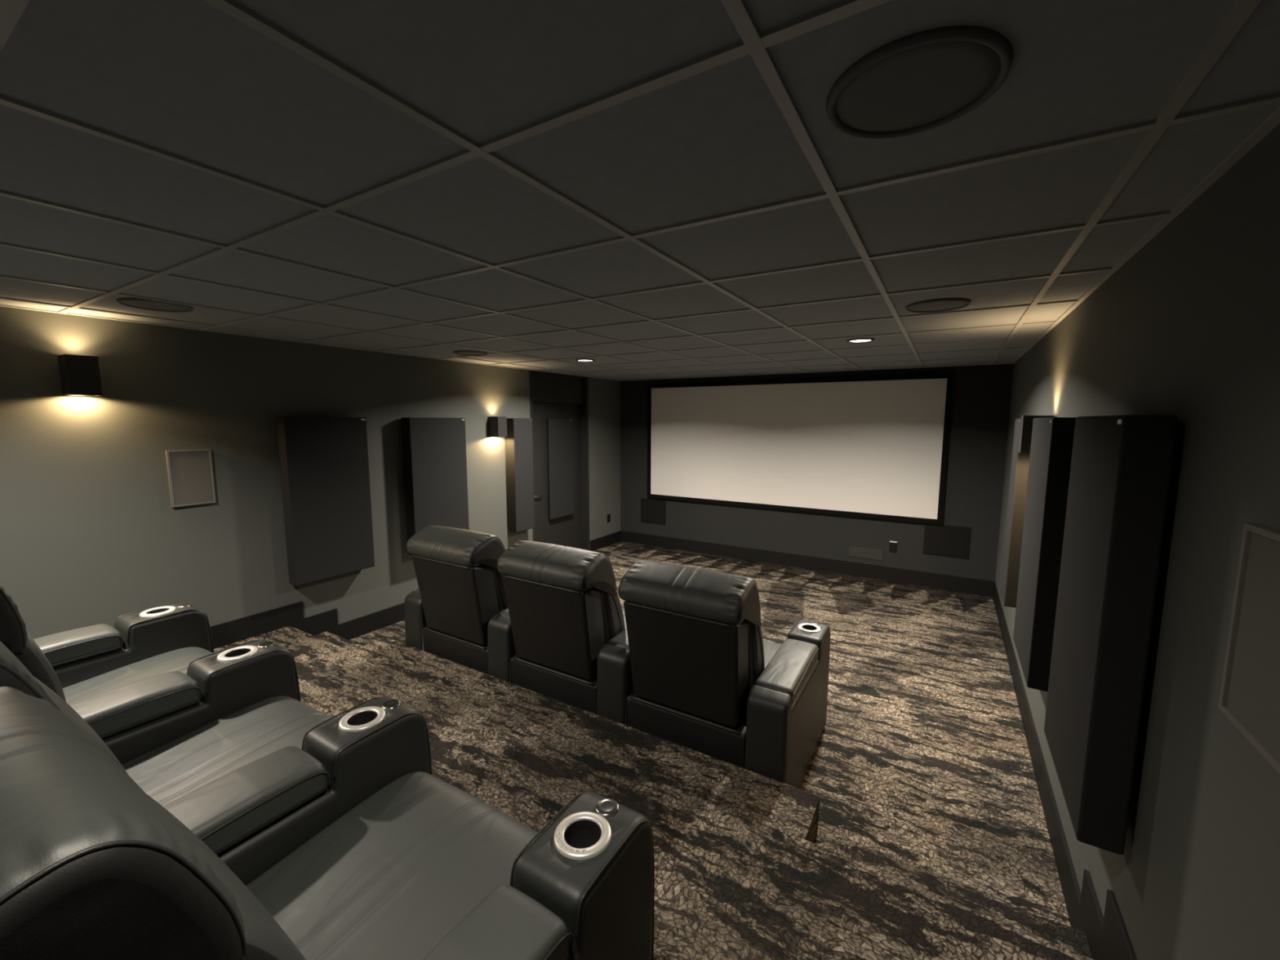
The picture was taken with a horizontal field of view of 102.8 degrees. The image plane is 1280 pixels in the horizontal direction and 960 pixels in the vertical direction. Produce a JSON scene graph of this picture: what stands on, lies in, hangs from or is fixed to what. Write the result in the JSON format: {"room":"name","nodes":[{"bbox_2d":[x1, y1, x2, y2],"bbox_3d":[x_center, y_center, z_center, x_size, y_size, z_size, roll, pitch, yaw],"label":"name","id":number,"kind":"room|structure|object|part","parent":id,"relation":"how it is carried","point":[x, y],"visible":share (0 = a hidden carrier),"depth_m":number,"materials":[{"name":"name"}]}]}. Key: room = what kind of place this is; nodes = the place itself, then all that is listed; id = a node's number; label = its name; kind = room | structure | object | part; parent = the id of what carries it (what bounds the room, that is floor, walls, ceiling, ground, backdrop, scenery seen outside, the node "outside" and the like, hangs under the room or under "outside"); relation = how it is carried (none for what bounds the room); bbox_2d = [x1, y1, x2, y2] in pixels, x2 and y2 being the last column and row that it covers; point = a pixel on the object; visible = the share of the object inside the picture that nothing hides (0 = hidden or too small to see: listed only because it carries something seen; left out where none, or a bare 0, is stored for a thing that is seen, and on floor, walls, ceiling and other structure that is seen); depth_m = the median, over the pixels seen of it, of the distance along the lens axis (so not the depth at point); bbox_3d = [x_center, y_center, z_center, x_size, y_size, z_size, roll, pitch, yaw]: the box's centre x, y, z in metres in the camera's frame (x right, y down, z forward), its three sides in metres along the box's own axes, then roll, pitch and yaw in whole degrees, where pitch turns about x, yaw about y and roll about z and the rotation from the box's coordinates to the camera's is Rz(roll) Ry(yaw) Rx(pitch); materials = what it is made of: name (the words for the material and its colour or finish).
{"room":"home theater","nodes":[
{"label":"home theater","id":0,"kind":"room"},
{"bbox_2d":[0,306,620,639],"bbox_3d":[-2.245,0.102,4.720,0.250,2.560,7.330,4,8,31],"label":"wall","id":1,"kind":"structure","parent":0,"point":[91,533],"depth_m":3.38,"materials":[{"name":"grey paint"}]},
{"bbox_2d":[57,354,102,395],"bbox_3d":[-3.098,-0.576,2.825,0.150,0.215,0.125,4,8,31],"label":"wall sconce","id":2,"kind":"object","parent":1,"relation":"attached to","point":[80,375],"visible":1,"depth_m":2.78,"materials":[{"name":"black metal"}]},
{"bbox_2d":[165,448,216,507],"bbox_3d":[-2.917,-0.017,3.321,0.022,0.360,0.225,4,8,31],"label":"wall speaker","id":3,"kind":"object","parent":1,"relation":"attached to","point":[189,472],"visible":1,"depth_m":3.31,"materials":[{"name":"grey"}]},
{"bbox_2d":[210,601,404,648],"bbox_3d":[-2.631,1.160,3.948,0.014,0.438,5.210,4,8,31],"label":"baseboard","id":4,"kind":"structure","parent":1,"relation":"attached to","point":[231,632],"depth_m":3.94,"materials":[{"name":"black rubber"}]},
{"bbox_2d":[275,417,374,586],"bbox_3d":[-2.446,0.135,4.010,0.138,1.250,0.610,4,8,31],"label":"acoustic panel","id":5,"kind":"object","parent":1,"relation":"attached to","point":[324,462],"visible":1,"depth_m":3.93,"materials":[{"name":"grey fabric"}]},
{"bbox_2d":[400,417,469,555],"bbox_3d":[-1.930,0.038,4.849,0.148,1.250,0.610,4,8,31],"label":"acoustic panel","id":6,"kind":"object","parent":1,"relation":"attached to","point":[434,449],"visible":0.71,"depth_m":4.74,"materials":[{"name":"grey fabric"}]},
{"bbox_2d":[488,416,506,437],"bbox_3d":[-1.522,-0.568,5.454,0.150,0.215,0.125,4,8,31],"label":"wall sconce","id":7,"kind":"object","parent":1,"relation":"attached to","point":[497,424],"visible":1,"depth_m":5.40,"materials":[{"name":"black metal"}]},
{"bbox_2d":[506,417,534,532],"bbox_3d":[-1.361,-0.061,5.786,0.148,1.270,0.290,4,8,31],"label":"acoustic panel","id":8,"kind":"object","parent":1,"relation":"attached to","point":[519,430],"visible":0.93,"depth_m":5.71,"materials":[{"name":"grey fabric"}]},
{"bbox_2d":[532,402,581,548],"bbox_3d":[-1.084,0.038,6.611,0.108,2.037,1.030,4,8,31],"label":"door","id":9,"kind":"structure","parent":1,"relation":"in","point":[565,531],"depth_m":6.57,"materials":[{"name":"black paint"}]},
{"bbox_3d":[-1.033,-0.154,6.628,0.063,1.280,0.460,4,8,31],"label":"acoustic panel","id":10,"kind":"part","parent":9,"relation":"part of","materials":[{"name":"grey fabric"}]},
{"bbox_2d":[528,369,589,550],"bbox_3d":[-1.097,-0.140,6.598,0.236,2.410,1.140,4,8,31],"label":"door frame","id":11,"kind":"structure","parent":1,"relation":"attached to","point":[544,388],"depth_m":6.79,"materials":[{"name":"black paint"}]},
{"bbox_2d":[590,530,621,551],"bbox_3d":[-0.497,0.892,7.474,0.014,0.158,0.766,4,8,31],"label":"baseboard","id":12,"kind":"structure","parent":1,"relation":"attached to","point":[599,543],"depth_m":7.45,"materials":[{"name":"black wood"}]},
{"bbox_2d":[607,514,610,522],"bbox_3d":[-0.458,0.562,7.502,0.010,0.118,0.076,4,8,31],"label":"wall outlet","id":13,"kind":"object","parent":1,"relation":"attached to","point":[608,515],"visible":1,"depth_m":7.50,"materials":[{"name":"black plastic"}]},
{"bbox_2d":[0,0,1279,381],"bbox_3d":[-0.115,-0.969,3.300,4.720,0.013,7.130,4,8,31],"label":"ceiling grid","id":14,"kind":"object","parent":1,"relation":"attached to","point":[754,43],"depth_m":1.35,"materials":[{"name":"grey metal"}]},
{"bbox_2d":[0,0,1279,379],"bbox_3d":[-0.115,-1.017,3.294,4.920,0.092,7.330,4,8,31],"label":"ceiling","id":15,"kind":"structure","parent":0,"point":[189,79],"depth_m":1.18,"materials":[{"name":"black tile"}]},
{"bbox_2d":[116,297,193,312],"bbox_3d":[-2.466,-0.889,2.604,0.286,0.014,0.286,4,8,31],"label":"ceiling speaker","id":16,"kind":"object","parent":15,"relation":"attached to","point":[137,303],"visible":0.94,"depth_m":2.60,"materials":[{"name":"grey"}]},
{"bbox_2d":[121,301,189,311],"bbox_3d":[-2.466,-0.892,2.604,0.258,0.008,0.258,4,8,31],"label":"grille","id":17,"kind":"object","parent":16,"relation":"attached to","point":[148,305],"depth_m":2.60,"materials":[{"name":"grey"}]},
{"bbox_2d":[453,350,488,355],"bbox_3d":[-1.474,-1.103,4.446,0.286,0.014,0.286,4,8,31],"label":"ceiling speaker","id":18,"kind":"object","parent":15,"relation":"attached to","point":[465,353],"visible":1,"depth_m":4.42,"materials":[{"name":"grey"}]},
{"bbox_2d":[455,351,484,355],"bbox_3d":[-1.474,-1.106,4.446,0.258,0.008,0.258,4,8,31],"label":"grille","id":19,"kind":"object","parent":18,"relation":"attached to","point":[456,353],"depth_m":4.43,"materials":[{"name":"grey"}]},
{"bbox_2d":[575,358,595,361],"bbox_3d":[-0.531,-1.161,4.959,0.188,0.012,0.188,4,8,31],"label":"recessed light","id":20,"kind":"object","parent":15,"relation":"in","point":[580,359],"visible":1,"depth_m":4.93,"materials":[{"name":"grey"}]},
{"bbox_2d":[846,337,875,342],"bbox_3d":[1.592,-1.006,3.686,0.188,0.012,0.188,4,8,31],"label":"recessed light","id":21,"kind":"object","parent":15,"relation":"in","point":[855,340],"visible":1,"depth_m":3.66,"materials":[{"name":"grey"}]},
{"bbox_2d":[826,25,1013,138],"bbox_3d":[0.478,-0.680,0.896,0.286,0.014,0.286,4,8,31],"label":"ceiling speaker","id":22,"kind":"object","parent":15,"relation":"attached to","point":[926,80],"visible":1,"depth_m":0.87,"materials":[{"name":"grey"}]},
{"bbox_2d":[905,297,971,312],"bbox_3d":[1.492,-0.873,2.562,0.286,0.014,0.286,4,8,31],"label":"ceiling speaker","id":23,"kind":"object","parent":15,"relation":"attached to","point":[942,304],"visible":1,"depth_m":2.54,"materials":[{"name":"grey"}]},
{"bbox_2d":[908,301,967,311],"bbox_3d":[1.492,-0.876,2.562,0.258,0.008,0.258,4,8,31],"label":"grille","id":24,"kind":"object","parent":23,"relation":"attached to","point":[920,305],"depth_m":2.55,"materials":[{"name":"grey"}]},
{"bbox_2d":[213,541,1093,959],"bbox_3d":[-0.121,1.351,3.572,4.760,0.400,7.170,4,8,31],"label":"floor","id":25,"kind":"structure","parent":0,"point":[914,827],"depth_m":2.38,"materials":[{"name":"carpet"}]},
{"bbox_2d":[0,583,300,764],"bbox_3d":[-2.084,0.761,1.930,1.020,1.104,0.983,4,8,31],"label":"recliner","id":26,"kind":"object","parent":25,"relation":"on","point":[143,683],"visible":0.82,"depth_m":1.95,"materials":[{"name":"black leather"}]},
{"bbox_2d":[17,632,66,702],"bbox_3d":[-2.191,0.684,1.742,0.630,0.570,0.226,4,8,31],"label":"cushion","id":27,"kind":"object","parent":26,"relation":"on","point":[29,654],"depth_m":1.62,"materials":[{"name":"grey leather"}]},
{"bbox_3d":[-2.442,0.968,2.172,0.185,0.634,0.983,4,8,31],"label":"arm","id":28,"kind":"part","parent":26,"relation":"part of","materials":[{"name":"black leather"}]},
{"bbox_2d":[62,646,214,703],"bbox_3d":[-2.034,0.906,2.031,0.644,0.164,0.749,4,8,31],"label":"seat cushion","id":29,"kind":"object","parent":26,"relation":"on","point":[77,685],"depth_m":2.18,"materials":[{"name":"grey leather"}]},
{"bbox_3d":[-2.226,0.615,2.490,0.055,0.010,0.055,4,8,31],"label":"control knob","id":30,"kind":"part","parent":26,"relation":"part of","materials":[{"name":"silver metal"}]},
{"bbox_3d":[-1.728,1.020,1.743,0.185,0.634,0.983,4,8,31],"label":"arm","id":31,"kind":"part","parent":26,"relation":"part of","materials":[{"name":"black leather"}]},
{"bbox_3d":[-1.511,0.667,2.061,0.055,0.010,0.055,4,8,31],"label":"control knob","id":32,"kind":"part","parent":26,"relation":"part of","materials":[{"name":"silver metal"}]},
{"bbox_2d":[0,640,431,885],"bbox_3d":[-1.310,0.824,1.415,0.834,1.104,1.068,4,8,31],"label":"recliner","id":33,"kind":"object","parent":25,"relation":"on","point":[255,783],"visible":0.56,"depth_m":1.44,"materials":[{"name":"black leather"}]},
{"bbox_2d":[34,676,128,775],"bbox_3d":[-1.501,0.731,1.267,0.630,0.556,0.278,4,8,31],"label":"cushion","id":34,"kind":"object","parent":33,"relation":"on","point":[53,698],"depth_m":1.21,"materials":[{"name":"grey leather"}]},
{"bbox_2d":[121,696,333,806],"bbox_3d":[-1.317,0.959,1.601,0.644,0.164,0.749,4,8,31],"label":"seat cushion","id":35,"kind":"object","parent":33,"relation":"on","point":[190,762],"depth_m":1.68,"materials":[{"name":"grey leather"}]},
{"bbox_3d":[-1.011,1.073,1.313,0.185,0.634,0.983,4,8,31],"label":"arm","id":36,"kind":"part","parent":33,"relation":"part of","materials":[{"name":"black leather"}]},
{"bbox_3d":[-0.794,0.719,1.631,0.055,0.010,0.055,4,8,31],"label":"control knob","id":37,"kind":"part","parent":33,"relation":"part of","materials":[{"name":"silver metal"}]},
{"bbox_2d":[0,686,654,959],"bbox_3d":[-0.592,0.876,0.985,0.834,1.104,1.068,4,8,31],"label":"recliner","id":38,"kind":"object","parent":25,"relation":"on","point":[93,867],"visible":1,"depth_m":0.94,"materials":[{"name":"black leather"}]},
{"bbox_2d":[146,793,306,959],"bbox_3d":[-0.783,0.784,0.837,0.630,0.556,0.278,4,8,31],"label":"cushion","id":39,"kind":"object","parent":38,"relation":"on","point":[235,925],"depth_m":0.66,"materials":[{"name":"grey leather"}]},
{"bbox_2d":[245,771,540,959],"bbox_3d":[-0.600,1.011,1.171,0.644,0.164,0.749,4,8,31],"label":"seat cushion","id":40,"kind":"object","parent":38,"relation":"on","point":[389,878],"depth_m":1.21,"materials":[{"name":"grey leather"}]},
{"bbox_3d":[-0.293,1.125,0.882,0.185,0.634,0.983,4,8,31],"label":"arm","id":41,"kind":"part","parent":38,"relation":"part of","materials":[{"name":"black leather"}]},
{"bbox_3d":[-0.077,0.772,1.201,0.055,0.010,0.055,4,8,31],"label":"control knob","id":42,"kind":"part","parent":38,"relation":"part of","materials":[{"name":"silver metal"}]},
{"bbox_2d":[404,524,515,683],"bbox_3d":[-1.008,0.838,3.704,1.020,1.104,1.068,4,8,31],"label":"recliner","id":43,"kind":"object","parent":25,"relation":"on","point":[458,611],"visible":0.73,"depth_m":3.25,"materials":[{"name":"black leather"}]},
{"bbox_3d":[-1.344,1.040,3.982,0.185,0.634,0.983,4,8,31],"label":"arm","id":44,"kind":"part","parent":43,"relation":"part of","materials":[{"name":"black leather"}]},
{"bbox_2d":[492,567,507,613],"bbox_3d":[-1.120,0.751,3.508,0.630,0.556,0.278,4,8,31],"label":"cushion","id":45,"kind":"object","parent":43,"relation":"on","point":[499,596],"depth_m":3.27,"materials":[{"name":"grey leather"}]},
{"bbox_3d":[-0.630,1.093,3.553,0.185,0.634,0.983,4,8,31],"label":"arm","id":46,"kind":"part","parent":43,"relation":"part of","materials":[{"name":"black leather"}]},
{"bbox_2d":[497,540,634,725],"bbox_3d":[-0.211,0.896,3.226,0.834,1.104,1.068,4,8,31],"label":"recliner","id":47,"kind":"object","parent":25,"relation":"on","point":[567,616],"visible":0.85,"depth_m":2.81,"materials":[{"name":"black leather"}]},
{"bbox_2d":[600,590,625,644],"bbox_3d":[-0.403,0.803,3.078,0.630,0.556,0.278,4,8,31],"label":"cushion","id":48,"kind":"object","parent":47,"relation":"on","point":[612,621],"depth_m":2.87,"materials":[{"name":"grey leather"}]},
{"bbox_3d":[0.088,1.145,3.123,0.185,0.634,0.983,4,8,31],"label":"arm","id":49,"kind":"part","parent":47,"relation":"part of","materials":[{"name":"black leather"}]},
{"bbox_2d":[622,607,626,628],"bbox_3d":[-0.219,1.031,3.411,0.644,0.164,0.749,4,8,31],"label":"seat cushion","id":50,"kind":"object","parent":47,"relation":"on","point":[623,609],"depth_m":3.51,"materials":[{"name":"grey leather"}]},
{"bbox_2d":[617,560,830,788],"bbox_3d":[0.505,0.948,2.796,0.834,1.104,1.068,4,8,31],"label":"recliner","id":51,"kind":"object","parent":25,"relation":"on","point":[706,680],"visible":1,"depth_m":2.41,"materials":[{"name":"black leather"}]},
{"bbox_2d":[746,620,764,706],"bbox_3d":[0.314,0.856,2.648,0.630,0.556,0.278,4,8,31],"label":"cushion","id":52,"kind":"object","parent":51,"relation":"on","point":[755,662],"depth_m":2.44,"materials":[{"name":"grey leather"}]},
{"bbox_2d":[745,640,781,716],"bbox_3d":[0.497,1.083,2.981,0.644,0.164,0.749,4,8,31],"label":"seat cushion","id":53,"kind":"object","parent":51,"relation":"on","point":[771,648],"depth_m":3.01,"materials":[{"name":"grey leather"}]},
{"bbox_3d":[0.804,1.198,2.693,0.185,0.634,0.983,4,8,31],"label":"arm","id":54,"kind":"part","parent":51,"relation":"part of","materials":[{"name":"black leather"}]},
{"bbox_3d":[1.021,0.844,3.011,0.055,0.010,0.055,4,8,31],"label":"control knob","id":55,"kind":"part","parent":51,"relation":"part of","materials":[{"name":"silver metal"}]},
{"bbox_2d":[620,364,1013,581],"bbox_3d":[1.764,-0.100,6.538,4.920,2.560,0.150,4,8,31],"label":"wall","id":56,"kind":"structure","parent":0,"point":[981,394],"depth_m":5.91,"materials":[{"name":"grey paint"}]},
{"bbox_2d":[640,497,666,524],"bbox_3d":[0.192,0.456,7.463,0.410,0.350,0.014,4,8,31],"label":"speaker","id":57,"kind":"object","parent":56,"relation":"attached to","point":[653,511],"visible":1,"depth_m":7.45},
{"bbox_2d":[647,373,953,524],"bbox_3d":[1.707,-0.436,6.419,3.717,1.625,0.045,4,8,31],"label":"projection screen","id":58,"kind":"object","parent":56,"relation":"attached to","point":[872,446],"visible":1,"depth_m":6.20,"materials":[{"name":"white fabric"}]},
{"bbox_2d":[620,530,995,595],"bbox_3d":[1.719,1.001,6.597,4.720,0.158,0.014,4,8,31],"label":"baseboard","id":59,"kind":"structure","parent":56,"relation":"attached to","point":[971,585],"depth_m":6.26,"materials":[{"name":"black wood"}]},
{"bbox_2d":[848,546,883,560],"bbox_3d":[2.657,0.863,6.012,0.370,0.125,0.010,4,8,31],"label":"cover plate","id":60,"kind":"object","parent":56,"relation":"attached to","point":[857,552],"visible":1,"depth_m":6.01,"materials":[{"name":"grey plastic"}]},
{"bbox_2d":[888,541,897,552],"bbox_3d":[2.897,0.766,5.845,0.076,0.127,0.028,4,8,31],"label":"wall outlet","id":61,"kind":"object","parent":56,"relation":"attached to","point":[893,544],"visible":1,"depth_m":5.85,"materials":[{"name":"black plastic"}]},
{"bbox_2d":[922,523,970,558],"bbox_3d":[3.342,0.662,5.571,0.430,0.340,0.014,4,8,31],"label":"speaker","id":62,"kind":"object","parent":56,"relation":"attached to","point":[939,540],"visible":1,"depth_m":5.56},
{"bbox_2d":[995,123,1279,959],"bbox_3d":[1.966,0.411,2.194,0.150,2.560,7.330,4,8,31],"label":"wall","id":63,"kind":"structure","parent":0,"point":[1188,328],"depth_m":1.19,"materials":[{"name":"grey paint"}]},
{"bbox_2d":[1000,418,1030,608],"bbox_3d":[2.568,0.215,3.445,0.128,1.250,0.300,4,8,31],"label":"acoustic panel","id":64,"kind":"object","parent":63,"relation":"attached to","point":[1020,461],"visible":0.56,"depth_m":3.36,"materials":[{"name":"grey fabric"}]},
{"bbox_2d":[1017,415,1053,453],"bbox_3d":[2.296,-0.264,2.955,0.150,0.215,0.125,4,8,31],"label":"wall sconce","id":65,"kind":"object","parent":63,"relation":"attached to","point":[1026,421],"visible":0.29,"depth_m":2.93,"materials":[{"name":"black metal"}]},
{"bbox_2d":[1013,417,1075,692],"bbox_3d":[2.017,0.320,2.540,0.128,1.250,0.630,4,8,31],"label":"acoustic panel","id":66,"kind":"object","parent":63,"relation":"attached to","point":[1052,437],"visible":0.79,"depth_m":2.33,"materials":[{"name":"grey fabric"}]},
{"bbox_2d":[992,582,1137,959],"bbox_3d":[1.889,1.361,2.342,0.014,0.438,7.116,4,8,31],"label":"baseboard","id":67,"kind":"structure","parent":63,"relation":"attached to","point":[1108,938],"depth_m":1.94,"materials":[{"name":"black wood"}]},
{"bbox_2d":[1044,414,1177,854],"bbox_3d":[1.454,0.405,1.610,0.128,1.205,0.610,4,8,31],"label":"acoustic panel","id":68,"kind":"object","parent":63,"relation":"attached to","point":[1121,468],"visible":1,"depth_m":1.40,"materials":[{"name":"grey fabric"}]},
{"bbox_3d":[1.259,-0.152,1.339,0.004,0.012,0.033,4,8,31],"label":"label plate","id":69,"kind":"part","parent":68,"relation":"part of","materials":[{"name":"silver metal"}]},
{"bbox_2d":[1217,522,1279,773],"bbox_3d":[1.086,0.276,0.878,0.022,0.370,0.230,4,8,31],"label":"wall speaker","id":70,"kind":"object","parent":63,"relation":"attached to","point":[1250,693],"visible":1,"depth_m":0.91,"materials":[{"name":"grey fabric"}]}
]}

